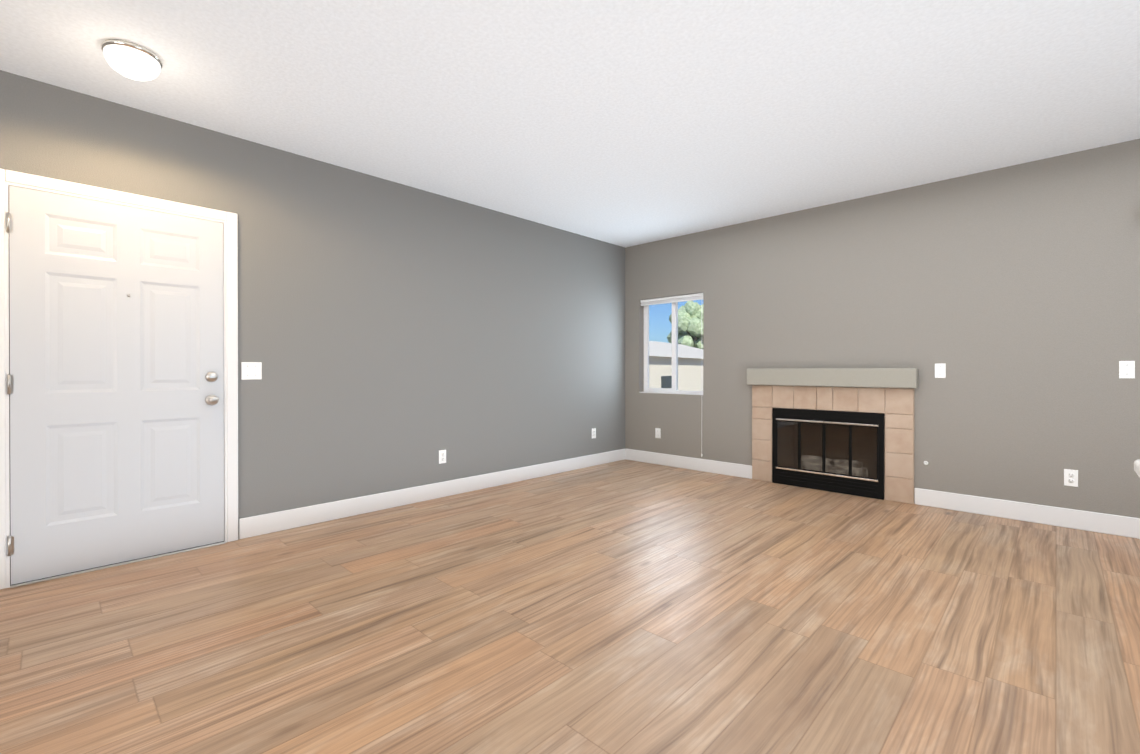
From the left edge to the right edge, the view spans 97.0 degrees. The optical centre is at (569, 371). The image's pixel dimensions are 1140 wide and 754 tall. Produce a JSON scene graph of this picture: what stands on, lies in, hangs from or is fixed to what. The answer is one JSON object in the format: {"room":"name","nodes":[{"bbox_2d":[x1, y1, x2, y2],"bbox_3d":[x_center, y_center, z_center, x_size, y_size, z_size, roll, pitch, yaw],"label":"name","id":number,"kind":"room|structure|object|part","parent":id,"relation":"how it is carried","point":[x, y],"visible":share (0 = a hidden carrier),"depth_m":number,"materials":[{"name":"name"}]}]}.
{"room":"living room","nodes":[
{"label":"living room","id":0,"kind":"room"},
{"bbox_2d":[0,70,624,538],"bbox_3d":[-2.303,-0.216,3.260,0.160,2.620,8.760,0,0,44],"label":"wall","id":1,"kind":"structure","parent":0,"point":[392,336],"depth_m":3.92,"materials":[{"name":"grey paint"}]},
{"bbox_2d":[6,185,223,584],"bbox_3d":[-2.509,0.068,2.865,0.085,2.030,0.924,0,0,44],"label":"door","id":2,"kind":"structure","parent":1,"relation":"in","point":[116,438],"depth_m":2.84,"materials":[{"name":"white wood"}]},
{"bbox_3d":[-2.842,0.064,2.559,0.013,1.740,0.022,0,0,44],"label":"door hinges","id":3,"kind":"part","parent":2,"relation":"part of","materials":[{"name":"silver metal"}]},
{"bbox_3d":[-2.357,-0.117,3.014,0.072,0.656,0.433,0,0,44],"label":"door hardware","id":4,"kind":"part","parent":2,"relation":"part of","materials":[{"name":"silver metal"}]},
{"bbox_2d":[0,168,237,589],"bbox_3d":[-2.530,0.036,2.892,0.022,2.119,1.068,0,0,44],"label":"door frame","id":5,"kind":"structure","parent":1,"relation":"attached to","point":[229,218],"depth_m":2.90,"materials":[{"name":"white wood"}]},
{"bbox_2d":[241,362,261,379],"bbox_3d":[-2.106,-0.006,3.337,0.016,0.115,0.116,0,0,44],"label":"light switch","id":6,"kind":"object","parent":1,"relation":"attached to","point":[251,370],"visible":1,"depth_m":3.34,"materials":[{"name":"white plastic"}]},
{"bbox_2d":[239,449,624,538],"bbox_3d":[-0.739,1.021,4.758,0.012,0.135,4.086,0,0,44],"label":"baseboard","id":7,"kind":"structure","parent":1,"relation":"attached to","point":[257,525],"depth_m":4.10,"materials":[{"name":"white wood"}]},
{"bbox_2d":[439,450,445,463],"bbox_3d":[-1.107,0.738,4.381,0.008,0.115,0.070,0,0,44],"label":"electrical outlet","id":8,"kind":"object","parent":1,"relation":"attached to","point":[442,456],"visible":1,"depth_m":4.38,"materials":[{"name":"white plastic"}]},
{"bbox_2d":[592,428,595,438],"bbox_3d":[0.275,0.710,5.813,0.008,0.115,0.070,0,0,44],"label":"electrical outlet","id":9,"kind":"object","parent":1,"relation":"attached to","point":[593,432],"visible":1,"depth_m":5.81,"materials":[{"name":"white plastic"}]},
{"bbox_2d":[0,459,1139,753],"bbox_3d":[0.201,1.162,0.849,7.120,0.120,8.760,0,0,44],"label":"floor","id":10,"kind":"structure","parent":0,"point":[626,607],"depth_m":2.12,"materials":[{"name":"brown wood"}]},
{"bbox_2d":[10,542,225,588],"bbox_3d":[-2.519,1.090,2.885,0.022,0.010,0.920,0,0,44],"label":"threshold","id":11,"kind":"object","parent":10,"relation":"on","point":[99,568],"visible":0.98,"depth_m":2.82,"materials":[{"name":"grey metal"}]},
{"bbox_2d":[747,368,918,503],"bbox_3d":[2.467,0.529,4.758,1.430,1.120,0.527,0,0,44],"label":"fireplace","id":12,"kind":"object","parent":10,"relation":"on","point":[854,449],"visible":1,"depth_m":4.52,"materials":[{"name":"beige tile"}]},
{"bbox_3d":[2.323,0.697,4.609,0.866,0.451,0.003,0,0,44],"label":"glass","id":13,"kind":"part","parent":12,"relation":"part of","materials":[{"name":"black glass"}]},
{"bbox_3d":[2.334,0.722,4.620,0.946,0.731,0.044,0,0,44],"label":"frame","id":14,"kind":"part","parent":12,"relation":"part of","materials":[{"name":"black metal"}]},
{"bbox_3d":[2.089,0.659,-0.279,2.516,0.895,0.636,0,0,44],"label":"cabinet","id":15,"kind":"object","parent":10,"relation":"on","visible":0},
{"bbox_2d":[1134,459,1139,476],"bbox_3d":[1.978,0.196,-0.160,2.843,0.024,0.740,0,0,44],"label":"countertop","id":16,"kind":"structure","parent":15,"relation":"on","point":[1137,466],"depth_m":0.99,"materials":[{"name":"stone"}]},
{"bbox_2d":[0,0,1139,247],"bbox_3d":[0.201,-1.578,0.839,7.120,0.120,8.760,0,0,44],"label":"ceiling","id":17,"kind":"structure","parent":0,"point":[626,122],"depth_m":2.71,"materials":[{"name":"white paint"}]},
{"bbox_2d":[101,39,162,80],"bbox_3d":[-2.094,-1.469,2.414,0.224,0.107,0.224,0,0,44],"label":"flush-mount light","id":18,"kind":"object","parent":17,"relation":"attached to","point":[131,60],"visible":1,"depth_m":2.36,"materials":[{"name":"white glass"}]},
{"bbox_2d":[625,139,1139,517],"bbox_3d":[3.187,-0.218,3.938,6.800,2.620,0.160,0,0,44],"label":"wall","id":19,"kind":"structure","parent":0,"point":[1009,296],"depth_m":3.96,"materials":[{"name":"beige paint"}]},
{"bbox_2d":[655,428,660,437],"bbox_3d":[1.030,0.720,5.904,0.070,0.115,0.008,0,0,44],"label":"electrical outlet","id":20,"kind":"object","parent":19,"relation":"attached to","point":[657,432],"visible":1,"depth_m":5.90,"materials":[{"name":"white plastic"}]},
{"bbox_2d":[639,300,702,394],"bbox_3d":[1.192,-0.307,5.845,0.856,1.122,0.135,0,0,44],"label":"window","id":21,"kind":"structure","parent":19,"relation":"in","point":[675,360],"depth_m":5.87,"materials":[{"name":"white plastic"}]},
{"bbox_2d":[641,293,702,305],"bbox_3d":[1.172,-0.832,5.823,0.848,0.068,0.038,0,0,44],"label":"blind headrail","id":22,"kind":"object","parent":19,"relation":"attached to","point":[680,298],"visible":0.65,"depth_m":5.79,"materials":[{"name":"white plastic"}]},
{"bbox_2d":[625,448,751,478],"bbox_3d":[1.265,1.018,5.675,1.628,0.135,0.012,0,0,44],"label":"baseboard","id":23,"kind":"structure","parent":19,"relation":"attached to","point":[724,468],"depth_m":5.59,"materials":[{"name":"white wood"}]},
{"bbox_2d":[935,363,945,377],"bbox_3d":[2.961,-0.009,4.033,0.070,0.115,0.016,0,0,44],"label":"light switch","id":24,"kind":"object","parent":19,"relation":"attached to","point":[940,370],"visible":1,"depth_m":4.03,"materials":[{"name":"white plastic"}]},
{"bbox_2d":[914,488,1139,538],"bbox_3d":[4.199,1.028,2.844,3.778,0.135,0.012,0,0,44],"label":"baseboard","id":25,"kind":"structure","parent":19,"relation":"attached to","point":[1118,525],"depth_m":3.65,"materials":[{"name":"white wood"}]},
{"bbox_2d":[1064,469,1077,486],"bbox_3d":[3.500,0.741,3.522,0.070,0.115,0.008,0,0,44],"label":"electrical outlet","id":26,"kind":"object","parent":19,"relation":"attached to","point":[1070,477],"visible":1,"depth_m":3.52,"materials":[{"name":"white plastic"}]},
{"bbox_2d":[1119,361,1134,377],"bbox_3d":[3.685,-0.014,3.335,0.070,0.115,0.016,0,0,44],"label":"light switch","id":27,"kind":"object","parent":19,"relation":"attached to","point":[1126,369],"visible":1,"depth_m":3.34,"materials":[{"name":"white plastic"}]},
{"label":"outside","id":28,"kind":"structure","parent":0,"visible":0},
{"bbox_3d":[18.014,4.120,24.221,120.000,0.200,120.000,0,0,44],"label":"ground","id":29,"kind":"structure","parent":28,"visible":0},
{"bbox_2d":[649,341,702,390],"bbox_3d":[1.059,1.234,20.272,9.520,5.600,20.440,0,0,34],"label":"building","id":30,"kind":"structure","parent":29,"relation":"on","point":[697,366],"depth_m":18.89,"materials":[{"name":"concrete"}]},
{"bbox_2d":[667,301,702,348],"bbox_3d":[11.047,-1.118,43.744,5.448,10.139,5.684,0,0,44],"label":"tree","id":31,"kind":"object","parent":29,"relation":"on","point":[696,332],"depth_m":42.29,"materials":[{"name":"green plant"}]}
]}

